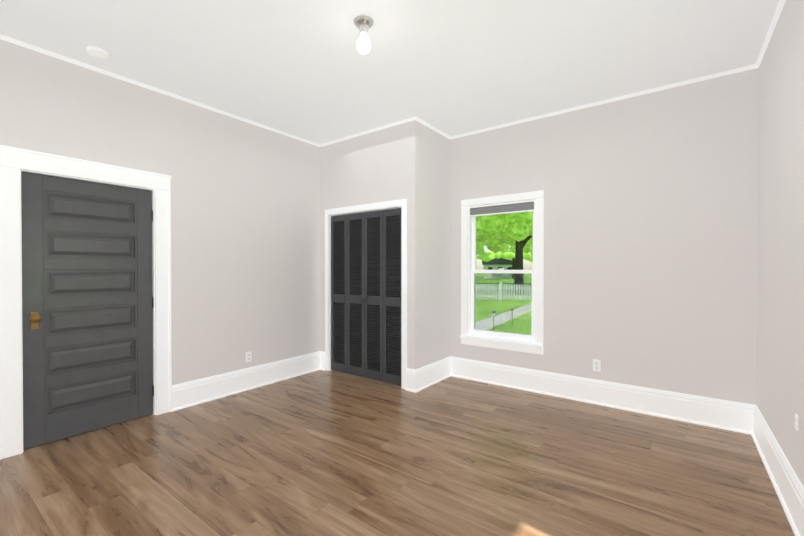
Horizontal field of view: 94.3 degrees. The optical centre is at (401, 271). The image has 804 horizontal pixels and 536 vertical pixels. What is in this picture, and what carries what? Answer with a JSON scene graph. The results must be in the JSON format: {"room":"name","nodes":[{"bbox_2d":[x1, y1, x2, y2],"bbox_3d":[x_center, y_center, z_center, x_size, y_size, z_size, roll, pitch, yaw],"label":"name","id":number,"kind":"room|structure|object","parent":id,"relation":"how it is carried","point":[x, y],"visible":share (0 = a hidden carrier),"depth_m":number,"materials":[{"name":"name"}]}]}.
{"room":"empty bedroom","nodes":[
{"label":"empty bedroom","id":0,"kind":"room"},
{"bbox_2d":[0,39,319,384],"bbox_3d":[-2.088,-0.174,3.679,0.150,2.945,5.019,0,1,37],"label":"wall","id":1,"kind":"structure","parent":0,"point":[245,237],"depth_m":3.75,"materials":[{"name":"paint"}]},
{"bbox_2d":[0,145,171,459],"bbox_3d":[-2.530,0.214,3.057,0.184,2.180,1.116,0,1,37],"label":"door frame","id":2,"kind":"structure","parent":1,"relation":"attached to","point":[13,161],"depth_m":2.69,"materials":[{"name":"paint"}]},
{"bbox_2d":[21,172,153,449],"bbox_3d":[-2.487,0.286,3.032,0.119,2.019,0.845,0,1,37],"label":"door","id":3,"kind":"structure","parent":1,"relation":"in","point":[87,322],"depth_m":2.99,"materials":[{"name":"paint"}]},
{"bbox_2d":[0,34,319,146],"bbox_3d":[-2.236,-1.631,3.321,0.024,0.026,3.927,0,1,37],"label":"crown molding","id":4,"kind":"structure","parent":1,"relation":"attached to","point":[2,37],"depth_m":3.23,"materials":[{"name":"paint"}]},
{"bbox_2d":[171,351,324,411],"bbox_3d":[-1.595,1.177,4.178,0.060,0.235,1.823,0,1,37],"label":"baseboard","id":5,"kind":"structure","parent":1,"relation":"attached to","point":[195,392],"depth_m":4.02,"materials":[{"name":"paint"}]},
{"bbox_2d":[246,351,251,361],"bbox_3d":[-1.684,0.940,4.099,0.010,0.114,0.070,0,1,37],"label":"electrical outlet","id":6,"kind":"object","parent":1,"relation":"attached to","point":[249,356],"visible":1,"depth_m":4.10,"materials":[{"name":"white plastic"}]},
{"bbox_2d":[320,120,419,368],"bbox_3d":[-0.438,-0.180,4.507,1.516,2.945,0.100,0,1,37],"label":"wall","id":7,"kind":"structure","parent":0,"point":[382,165],"depth_m":4.27,"materials":[{"name":"paint"}]},
{"bbox_2d":[325,199,406,388],"bbox_3d":[-0.438,0.277,4.511,1.203,2.030,0.100,0,1,37],"label":"door frame","id":8,"kind":"structure","parent":7,"relation":"attached to","point":[330,268],"depth_m":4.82,"materials":[{"name":"paint"}]},
{"bbox_2d":[331,208,400,385],"bbox_3d":[-0.456,0.287,4.487,1.155,1.986,0.062,0,1,37],"label":"closet doors","id":9,"kind":"structure","parent":7,"relation":"in","point":[365,294],"depth_m":4.47,"materials":[{"name":"paint"}]},
{"bbox_2d":[320,116,416,146],"bbox_3d":[-0.453,-1.639,4.429,1.510,0.026,0.024,0,1,37],"label":"crown molding","id":10,"kind":"structure","parent":7,"relation":"attached to","point":[413,118],"depth_m":4.37,"materials":[{"name":"paint"}]},
{"bbox_2d":[0,0,778,143],"bbox_3d":[-0.300,-1.696,2.342,4.600,0.120,5.019,0,1,37],"label":"ceiling","id":11,"kind":"structure","parent":0,"point":[306,70],"depth_m":2.77,"materials":[{"name":"paint"}]},
{"bbox_2d":[86,46,108,58],"bbox_3d":[-2.266,-1.621,2.780,0.132,0.036,0.132,0,1,37],"label":"smoke detector","id":12,"kind":"object","parent":11,"relation":"attached to","point":[97,52],"visible":1,"depth_m":2.75,"materials":[{"name":"white plastic"}]},
{"bbox_2d":[354,15,372,53],"bbox_3d":[-0.252,-1.535,2.447,0.124,0.203,0.124,0,1,37],"label":"ceiling light","id":13,"kind":"object","parent":11,"relation":"hanging from","point":[363,24],"visible":1,"depth_m":2.42,"materials":[{"name":"white glass"}]},
{"bbox_2d":[0,370,794,535],"bbox_3d":[-0.300,1.369,2.367,4.600,0.120,5.019,0,1,37],"label":"floor","id":14,"kind":"structure","parent":0,"point":[326,453],"depth_m":2.44,"materials":[{"name":"brown wood"}]},
{"bbox_2d":[420,123,449,366],"bbox_3d":[0.358,-0.180,4.391,0.100,2.945,0.662,0,1,37],"label":"wall","id":15,"kind":"structure","parent":0,"point":[434,246],"depth_m":4.33,"materials":[{"name":"paint"}]},
{"bbox_2d":[411,356,450,392],"bbox_3d":[0.354,1.176,4.296,0.052,0.235,0.759,0,1,37],"label":"baseboard","id":16,"kind":"structure","parent":15,"relation":"attached to","point":[423,377],"depth_m":4.23,"materials":[{"name":"paint"}]},
{"bbox_2d":[416,117,450,138],"bbox_3d":[0.367,-1.638,4.288,0.024,0.026,0.720,0,1,37],"label":"crown molding","id":17,"kind":"structure","parent":15,"relation":"attached to","point":[418,119],"depth_m":4.27,"materials":[{"name":"paint"}]},
{"bbox_2d":[450,68,758,404],"bbox_3d":[1.149,-0.179,4.310,4.300,2.945,0.150,0,1,37],"label":"wall","id":18,"kind":"structure","parent":0,"point":[650,240],"depth_m":3.43,"materials":[{"name":"paint"}]},
{"bbox_2d":[460,190,543,354],"bbox_3d":[1.144,0.014,4.285,0.968,1.740,0.200,0,1,37],"label":"window","id":19,"kind":"structure","parent":18,"relation":"in","point":[505,341],"depth_m":4.28,"materials":[{"name":"paint"}]},
{"bbox_2d":[593,359,600,371],"bbox_3d":[1.908,0.924,3.657,0.070,0.114,0.010,0,1,37],"label":"electrical outlet","id":20,"kind":"object","parent":18,"relation":"attached to","point":[596,365],"visible":1,"depth_m":3.65,"materials":[{"name":"white plastic"}]},
{"bbox_2d":[451,356,746,433],"bbox_3d":[1.686,1.180,3.807,2.744,0.235,0.036,0,1,37],"label":"baseboard","id":21,"kind":"structure","parent":18,"relation":"attached to","point":[745,418],"depth_m":3.55,"materials":[{"name":"paint"}]},
{"bbox_2d":[450,64,753,139],"bbox_3d":[1.691,-1.634,3.790,2.744,0.026,0.024,0,1,37],"label":"crown molding","id":22,"kind":"structure","parent":18,"relation":"attached to","point":[749,67],"depth_m":3.53,"materials":[{"name":"paint"}]},
{"bbox_2d":[757,0,803,486],"bbox_3d":[1.488,-0.153,1.030,0.150,2.945,5.019,0,1,37],"label":"wall","id":23,"kind":"structure","parent":0,"point":[780,344],"depth_m":2.25,"materials":[{"name":"paint"}]},
{"bbox_2d":[754,0,785,68],"bbox_3d":[1.418,-1.612,1.070,0.024,0.026,4.719,0,1,37],"label":"crown molding","id":24,"kind":"structure","parent":23,"relation":"attached to","point":[779,8],"depth_m":2.53,"materials":[{"name":"paint"}]},
{"bbox_2d":[747,404,803,535],"bbox_3d":[1.413,1.202,1.096,0.036,0.235,4.719,0,1,37],"label":"baseboard","id":25,"kind":"structure","parent":23,"relation":"attached to","point":[789,490],"depth_m":2.21,"materials":[{"name":"paint"}]},
{"bbox_2d":[794,413,798,430],"bbox_3d":[2.073,0.792,1.961,0.010,0.080,0.049,0,1,37],"label":"electrical outlet","id":26,"kind":"object","parent":23,"relation":"attached to","point":[796,424],"visible":0.98,"depth_m":1.95,"materials":[{"name":"white plastic"}]},
{"label":"outside","id":27,"kind":"structure","parent":0,"visible":0},
{"bbox_2d":[475,273,531,334],"bbox_3d":[30.565,1.512,64.432,260.000,0.300,260.000,0,1,37],"label":"ground","id":28,"kind":"structure","parent":27,"point":[518,301],"depth_m":18.31,"materials":[{"name":"green plant"}]},
{"bbox_2d":[482,258,511,277],"bbox_3d":[18.920,-0.653,72.470,6.600,3.900,5.000,0,0,12],"label":"house","id":29,"kind":"structure","parent":28,"relation":"on","point":[490,262],"depth_m":70.60,"materials":[{"name":"grey"}]},
{"bbox_2d":[475,289,531,329],"bbox_3d":[7.819,1.609,31.971,127.646,0.025,69.261,0,1,37],"label":"sidewalk","id":30,"kind":"structure","parent":28,"relation":"on","point":[502,319],"depth_m":14.32,"materials":[{"name":"concrete"}]},
{"bbox_2d":[475,281,531,300],"bbox_3d":[5.215,1.142,21.337,28.075,1.130,0.150,0,0,9],"label":"fence","id":31,"kind":"object","parent":28,"relation":"on","point":[517,296],"depth_m":21.22,"materials":[{"name":"paint"}]},
{"bbox_2d":[476,212,532,295],"bbox_3d":[12.834,-6.503,48.550,35.437,15.984,62.071,0,1,37],"label":"trees","id":32,"kind":"object","parent":28,"relation":"on","point":[511,237],"depth_m":25.51,"materials":[{"name":"green plant"}]}
]}

